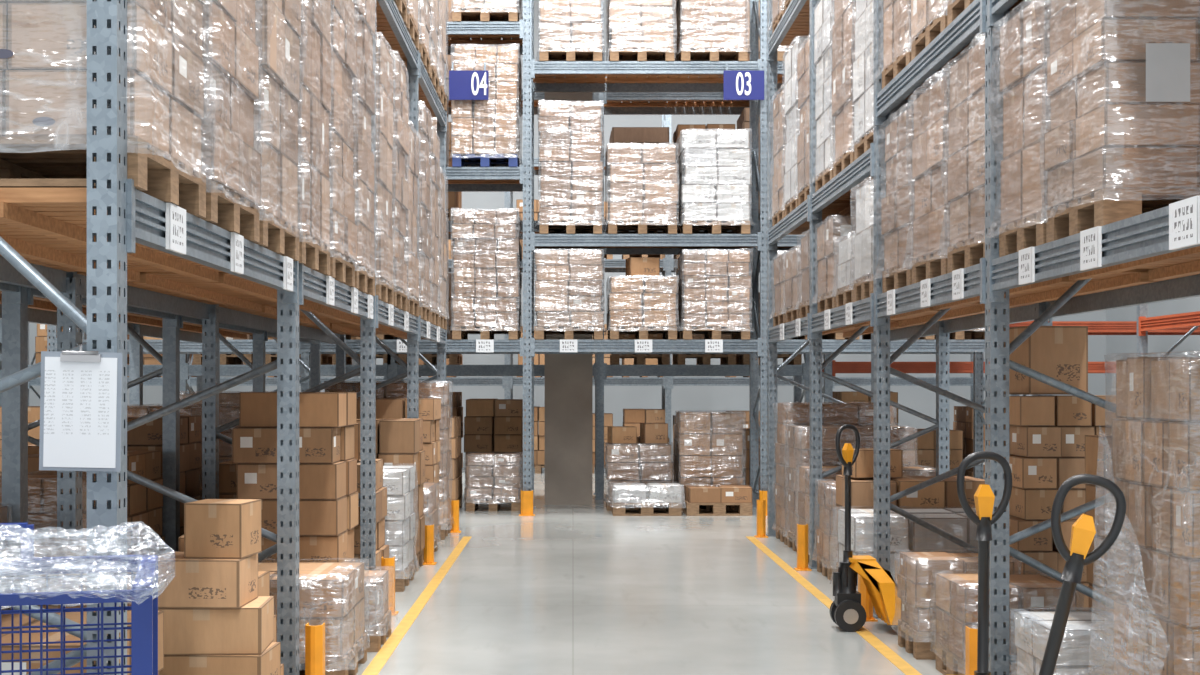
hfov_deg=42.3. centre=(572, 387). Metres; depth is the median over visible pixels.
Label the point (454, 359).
load
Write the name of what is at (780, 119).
load
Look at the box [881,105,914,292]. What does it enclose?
load
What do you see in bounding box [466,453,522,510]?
load
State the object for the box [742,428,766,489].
load
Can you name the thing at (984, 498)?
truck
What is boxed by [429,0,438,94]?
load
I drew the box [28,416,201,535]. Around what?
load
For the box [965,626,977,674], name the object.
guard
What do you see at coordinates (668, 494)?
load
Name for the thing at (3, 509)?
load
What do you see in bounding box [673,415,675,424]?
load
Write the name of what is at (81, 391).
clipboard
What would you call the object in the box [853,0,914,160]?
load
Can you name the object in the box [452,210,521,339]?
load
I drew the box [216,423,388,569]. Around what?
load
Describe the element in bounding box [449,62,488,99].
aisle sign
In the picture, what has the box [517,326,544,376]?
load
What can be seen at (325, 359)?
load
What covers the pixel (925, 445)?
load
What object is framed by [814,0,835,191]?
load
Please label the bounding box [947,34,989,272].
load
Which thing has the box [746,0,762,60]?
load
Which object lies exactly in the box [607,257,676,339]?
load
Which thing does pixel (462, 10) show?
load
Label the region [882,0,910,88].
load
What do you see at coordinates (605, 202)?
load
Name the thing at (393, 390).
load
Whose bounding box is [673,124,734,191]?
load
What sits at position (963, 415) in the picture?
load
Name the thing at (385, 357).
load
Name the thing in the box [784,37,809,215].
load
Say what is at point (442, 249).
load
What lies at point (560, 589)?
floor
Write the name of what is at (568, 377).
concrete column
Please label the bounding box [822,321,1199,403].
rack
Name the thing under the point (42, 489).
load
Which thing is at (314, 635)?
guard
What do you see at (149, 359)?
load
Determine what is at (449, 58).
load
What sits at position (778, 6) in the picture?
load
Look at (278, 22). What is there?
load
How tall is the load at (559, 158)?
1.513 m
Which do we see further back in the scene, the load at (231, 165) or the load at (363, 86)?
the load at (363, 86)
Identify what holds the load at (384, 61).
on the rack at (114, 245)
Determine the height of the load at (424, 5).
1.509 m
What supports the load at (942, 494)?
on the floor
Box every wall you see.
[29,0,1105,457]
[1106,296,1199,394]
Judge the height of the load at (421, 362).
0.839 m
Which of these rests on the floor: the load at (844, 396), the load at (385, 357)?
the load at (844, 396)
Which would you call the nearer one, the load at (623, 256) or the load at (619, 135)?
the load at (619, 135)
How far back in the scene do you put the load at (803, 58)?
12.93 m
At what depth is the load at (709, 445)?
18.11 m
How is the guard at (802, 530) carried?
on the floor
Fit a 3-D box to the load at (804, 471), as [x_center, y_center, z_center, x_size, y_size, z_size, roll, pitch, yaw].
[2.438,1.044,12.852,1.121,0.791,0.808,0,0,0]
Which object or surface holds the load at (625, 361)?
on the rack at (668, 264)
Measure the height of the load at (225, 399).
1.414 m
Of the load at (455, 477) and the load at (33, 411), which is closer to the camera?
the load at (455, 477)
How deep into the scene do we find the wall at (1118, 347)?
29.37 m
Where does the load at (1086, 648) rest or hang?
on the floor
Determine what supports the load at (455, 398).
on the floor
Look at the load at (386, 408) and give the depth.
13.92 m
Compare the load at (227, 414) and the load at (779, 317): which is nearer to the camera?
the load at (227, 414)
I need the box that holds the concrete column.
[545,43,591,504]
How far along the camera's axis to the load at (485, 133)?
17.59 m
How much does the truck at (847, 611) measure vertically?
1.223 m
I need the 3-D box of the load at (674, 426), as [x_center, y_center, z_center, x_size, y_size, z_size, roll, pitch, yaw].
[1.729,0.967,20.526,0.768,0.947,1.064,0,0,0]
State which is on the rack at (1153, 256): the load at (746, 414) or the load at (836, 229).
the load at (836, 229)
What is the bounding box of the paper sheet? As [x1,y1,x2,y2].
[1146,43,1189,101]
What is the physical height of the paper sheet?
0.210 m
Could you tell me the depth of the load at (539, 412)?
26.10 m
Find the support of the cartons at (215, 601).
on the floor
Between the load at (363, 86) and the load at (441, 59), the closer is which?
the load at (363, 86)
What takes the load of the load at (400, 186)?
on the rack at (114, 245)
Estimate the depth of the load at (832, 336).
18.04 m
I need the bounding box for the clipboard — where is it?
[39,345,122,471]
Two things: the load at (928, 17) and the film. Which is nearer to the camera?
the film
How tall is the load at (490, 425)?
1.296 m
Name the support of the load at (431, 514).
on the floor
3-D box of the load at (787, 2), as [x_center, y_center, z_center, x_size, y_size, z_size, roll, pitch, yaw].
[2.470,-4.074,13.736,1.191,1.425,0.912,0,0,0]
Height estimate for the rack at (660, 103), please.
7.400 m
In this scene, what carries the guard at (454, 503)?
on the floor
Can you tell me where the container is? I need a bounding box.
[0,523,157,674]
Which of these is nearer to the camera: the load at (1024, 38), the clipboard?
the clipboard
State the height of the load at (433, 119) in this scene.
1.391 m
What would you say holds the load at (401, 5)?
on the rack at (114, 245)
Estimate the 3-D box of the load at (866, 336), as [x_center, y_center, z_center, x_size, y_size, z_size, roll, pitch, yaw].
[3.541,-1.058,18.143,0.883,1.012,1.232,0,0,0]
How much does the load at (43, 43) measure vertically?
1.912 m
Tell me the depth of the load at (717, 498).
17.46 m
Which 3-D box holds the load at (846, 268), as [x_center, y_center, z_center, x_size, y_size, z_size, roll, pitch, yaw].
[2.475,-0.839,11.074,1.164,0.514,0.854,0,0,0]
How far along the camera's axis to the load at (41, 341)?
26.11 m
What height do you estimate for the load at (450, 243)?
0.809 m
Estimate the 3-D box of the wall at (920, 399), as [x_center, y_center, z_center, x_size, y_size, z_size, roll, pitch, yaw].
[-1.500,-4.560,32.100,25.000,12.000,0.200,0,0,0]
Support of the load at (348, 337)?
on the rack at (710, 73)
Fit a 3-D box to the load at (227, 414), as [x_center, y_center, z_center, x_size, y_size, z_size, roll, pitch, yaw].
[-3.112,0.784,12.276,1.120,1.312,0.848,0,0,0]
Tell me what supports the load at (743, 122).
on the rack at (660, 103)
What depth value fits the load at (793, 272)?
13.70 m
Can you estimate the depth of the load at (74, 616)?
5.27 m
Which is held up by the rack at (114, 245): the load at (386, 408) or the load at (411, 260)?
the load at (411, 260)
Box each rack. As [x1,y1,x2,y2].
[0,0,446,674]
[0,0,809,499]
[0,282,319,609]
[28,115,989,444]
[47,0,1004,513]
[766,0,1199,674]
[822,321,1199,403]
[1137,304,1199,356]
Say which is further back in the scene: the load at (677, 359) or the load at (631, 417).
the load at (631, 417)
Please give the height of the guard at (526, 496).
0.280 m
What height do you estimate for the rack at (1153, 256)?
7.350 m
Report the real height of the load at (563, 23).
1.355 m
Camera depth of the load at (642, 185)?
17.59 m
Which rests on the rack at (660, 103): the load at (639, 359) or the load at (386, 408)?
the load at (639, 359)
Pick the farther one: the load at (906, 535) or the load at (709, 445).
the load at (709, 445)
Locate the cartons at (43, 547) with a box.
[10,538,133,610]
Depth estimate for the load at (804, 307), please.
13.03 m
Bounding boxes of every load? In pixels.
[0,0,205,217]
[0,406,39,475]
[0,475,119,540]
[0,505,8,609]
[2,610,163,674]
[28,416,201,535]
[28,451,164,555]
[35,324,46,376]
[62,327,128,364]
[127,406,238,463]
[134,562,366,674]
[143,336,196,376]
[180,393,238,405]
[193,335,252,364]
[198,468,216,499]
[201,0,260,242]
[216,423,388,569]
[232,392,358,562]
[253,0,300,260]
[265,338,332,364]
[297,0,330,274]
[325,382,450,539]
[326,0,357,286]
[333,335,398,364]
[346,335,359,339]
[352,0,374,295]
[357,398,440,540]
[357,419,424,574]
[364,570,390,651]
[376,35,393,304]
[376,220,448,339]
[383,466,414,591]
[389,51,408,310]
[394,0,406,24]
[399,273,462,364]
[404,125,418,316]
[406,0,418,49]
[419,0,430,75]
[419,103,430,321]
[419,358,455,376]
[423,483,437,559]
[428,127,439,325]
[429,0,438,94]
[431,79,447,166]
[437,0,446,110]
[437,172,446,329]
[446,0,453,88]
[446,122,461,220]
[447,240,454,258]
[449,392,462,493]
[449,417,461,512]
[451,45,520,166]
[452,0,520,39]
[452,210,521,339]
[464,399,525,499]
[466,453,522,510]
[516,199,540,258]
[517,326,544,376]
[525,406,544,473]
[535,250,603,339]
[538,102,602,233]
[539,0,601,77]
[592,324,612,376]
[592,413,612,473]
[604,201,612,258]
[605,144,677,233]
[606,423,672,510]
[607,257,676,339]
[608,0,673,77]
[609,127,669,148]
[610,334,669,364]
[612,483,681,515]
[622,255,664,258]
[622,358,662,376]
[623,409,664,435]
[672,283,735,364]
[672,425,675,482]
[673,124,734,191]
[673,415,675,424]
[675,0,747,60]
[676,250,750,339]
[676,412,743,510]
[677,130,750,233]
[683,485,751,515]
[726,411,766,427]
[736,292,801,364]
[737,108,766,220]
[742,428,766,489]
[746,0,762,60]
[766,1,791,67]
[766,252,844,339]
[772,0,784,33]
[772,87,786,226]
[773,252,786,326]
[775,403,894,544]
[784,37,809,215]
[785,0,790,10]
[785,247,801,322]
[787,426,915,550]
[797,38,809,205]
[798,466,935,564]
[799,234,809,317]
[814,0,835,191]
[817,216,855,312]
[817,480,837,579]
[832,0,855,177]
[833,391,897,425]
[836,233,855,306]
[836,448,984,571]
[838,508,977,611]
[844,334,919,339]
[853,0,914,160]
[853,179,873,301]
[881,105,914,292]
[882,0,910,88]
[897,552,1013,659]
[911,0,947,60]
[912,73,949,283]
[913,429,962,475]
[918,327,989,339]
[936,574,1075,674]
[947,0,973,25]
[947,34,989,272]
[953,406,989,477]
[989,326,1127,610]
[999,0,1050,256]
[1015,607,1113,674]
[1044,0,1199,242]
[1085,435,1119,620]
[1112,357,1199,674]
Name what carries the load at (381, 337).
on the rack at (710, 73)
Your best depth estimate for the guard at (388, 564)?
9.85 m
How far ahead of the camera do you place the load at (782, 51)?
17.58 m
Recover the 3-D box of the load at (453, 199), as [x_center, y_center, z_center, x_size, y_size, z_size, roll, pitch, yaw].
[-1.872,-2.804,20.525,0.760,1.283,1.059,0,0,0]
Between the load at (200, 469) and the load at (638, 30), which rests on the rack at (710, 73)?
the load at (638, 30)
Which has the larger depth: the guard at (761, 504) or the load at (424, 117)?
the guard at (761, 504)
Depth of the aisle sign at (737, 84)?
17.50 m
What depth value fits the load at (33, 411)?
20.01 m
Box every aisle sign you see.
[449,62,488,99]
[723,62,763,99]
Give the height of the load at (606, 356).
0.896 m
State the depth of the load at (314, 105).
7.55 m
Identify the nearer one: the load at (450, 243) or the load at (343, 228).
the load at (343, 228)
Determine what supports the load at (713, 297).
on the rack at (710, 73)
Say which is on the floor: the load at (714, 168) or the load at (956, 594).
the load at (956, 594)
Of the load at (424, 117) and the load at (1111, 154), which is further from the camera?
the load at (424, 117)
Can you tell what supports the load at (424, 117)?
on the rack at (114, 245)
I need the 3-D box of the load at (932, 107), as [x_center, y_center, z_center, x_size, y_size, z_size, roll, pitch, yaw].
[2.471,-1.118,8.420,1.234,1.072,0.935,0,0,0]
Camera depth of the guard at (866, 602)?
9.59 m
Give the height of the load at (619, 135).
1.213 m
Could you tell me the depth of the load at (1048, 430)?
8.89 m
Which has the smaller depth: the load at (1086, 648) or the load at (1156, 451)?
the load at (1156, 451)
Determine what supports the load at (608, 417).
on the floor
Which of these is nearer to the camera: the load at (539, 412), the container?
the container
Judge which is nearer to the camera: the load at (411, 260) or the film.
the film
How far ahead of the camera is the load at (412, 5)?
12.29 m
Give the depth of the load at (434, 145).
14.14 m
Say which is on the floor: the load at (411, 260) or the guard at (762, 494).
the guard at (762, 494)
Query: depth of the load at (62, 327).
20.76 m
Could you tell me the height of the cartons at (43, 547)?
0.800 m
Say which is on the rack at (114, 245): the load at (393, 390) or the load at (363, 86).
the load at (363, 86)
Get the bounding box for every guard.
[305,623,324,674]
[381,557,398,615]
[423,524,436,564]
[450,500,460,532]
[519,490,534,515]
[754,499,767,537]
[759,490,766,515]
[794,524,811,570]
[858,574,877,620]
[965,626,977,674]
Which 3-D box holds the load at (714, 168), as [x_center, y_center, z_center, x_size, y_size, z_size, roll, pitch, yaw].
[1.627,-2.349,18.147,0.869,1.193,1.216,0,0,0]
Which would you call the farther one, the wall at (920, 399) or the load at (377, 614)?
the wall at (920, 399)
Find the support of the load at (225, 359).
on the rack at (660, 103)
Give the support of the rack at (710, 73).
on the floor
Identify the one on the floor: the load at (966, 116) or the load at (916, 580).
the load at (916, 580)
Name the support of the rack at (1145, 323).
on the floor
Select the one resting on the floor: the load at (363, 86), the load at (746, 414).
the load at (746, 414)
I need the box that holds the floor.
[299,458,942,674]
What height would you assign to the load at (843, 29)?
1.493 m
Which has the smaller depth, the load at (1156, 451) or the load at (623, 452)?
the load at (1156, 451)
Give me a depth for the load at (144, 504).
9.38 m
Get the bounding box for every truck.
[830,424,900,631]
[957,451,1011,674]
[1039,474,1125,674]
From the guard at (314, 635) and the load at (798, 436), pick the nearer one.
the guard at (314, 635)
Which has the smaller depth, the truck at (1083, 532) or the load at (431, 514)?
the truck at (1083, 532)
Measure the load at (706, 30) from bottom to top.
1.246 m
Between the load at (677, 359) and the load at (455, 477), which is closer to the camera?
the load at (455, 477)
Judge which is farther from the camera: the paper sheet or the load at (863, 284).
the load at (863, 284)
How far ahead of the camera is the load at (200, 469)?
11.00 m
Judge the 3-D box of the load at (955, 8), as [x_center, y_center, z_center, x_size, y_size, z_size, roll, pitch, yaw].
[2.471,-2.617,7.591,1.196,1.570,0.916,0,0,0]
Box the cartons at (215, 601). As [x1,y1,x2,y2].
[158,499,283,674]
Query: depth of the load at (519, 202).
26.11 m
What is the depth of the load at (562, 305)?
17.59 m
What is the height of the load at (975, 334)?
1.010 m
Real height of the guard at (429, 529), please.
0.320 m
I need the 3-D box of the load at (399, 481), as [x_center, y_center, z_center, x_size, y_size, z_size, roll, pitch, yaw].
[-1.773,1.002,11.319,1.273,0.875,0.869,0,0,0]
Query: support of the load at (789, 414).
on the floor
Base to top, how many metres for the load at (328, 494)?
1.415 m
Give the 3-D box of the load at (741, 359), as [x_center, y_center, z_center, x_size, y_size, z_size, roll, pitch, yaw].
[2.571,-0.768,20.524,0.770,0.933,1.055,0,0,0]
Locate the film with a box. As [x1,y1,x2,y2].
[1099,439,1159,663]
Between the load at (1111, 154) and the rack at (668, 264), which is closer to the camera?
the load at (1111, 154)
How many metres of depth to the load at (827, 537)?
11.74 m
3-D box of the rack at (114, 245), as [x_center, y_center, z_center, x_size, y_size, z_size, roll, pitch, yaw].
[-1.825,-2.235,10.000,1.130,7.350,11.340,0,0,0]
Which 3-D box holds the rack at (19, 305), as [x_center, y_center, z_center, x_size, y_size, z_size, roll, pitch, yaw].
[-3.098,-2.260,10.000,1.124,7.400,11.340,0,0,0]
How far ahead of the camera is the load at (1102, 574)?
7.95 m
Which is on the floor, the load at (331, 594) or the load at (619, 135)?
the load at (331, 594)
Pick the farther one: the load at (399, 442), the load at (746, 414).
the load at (746, 414)

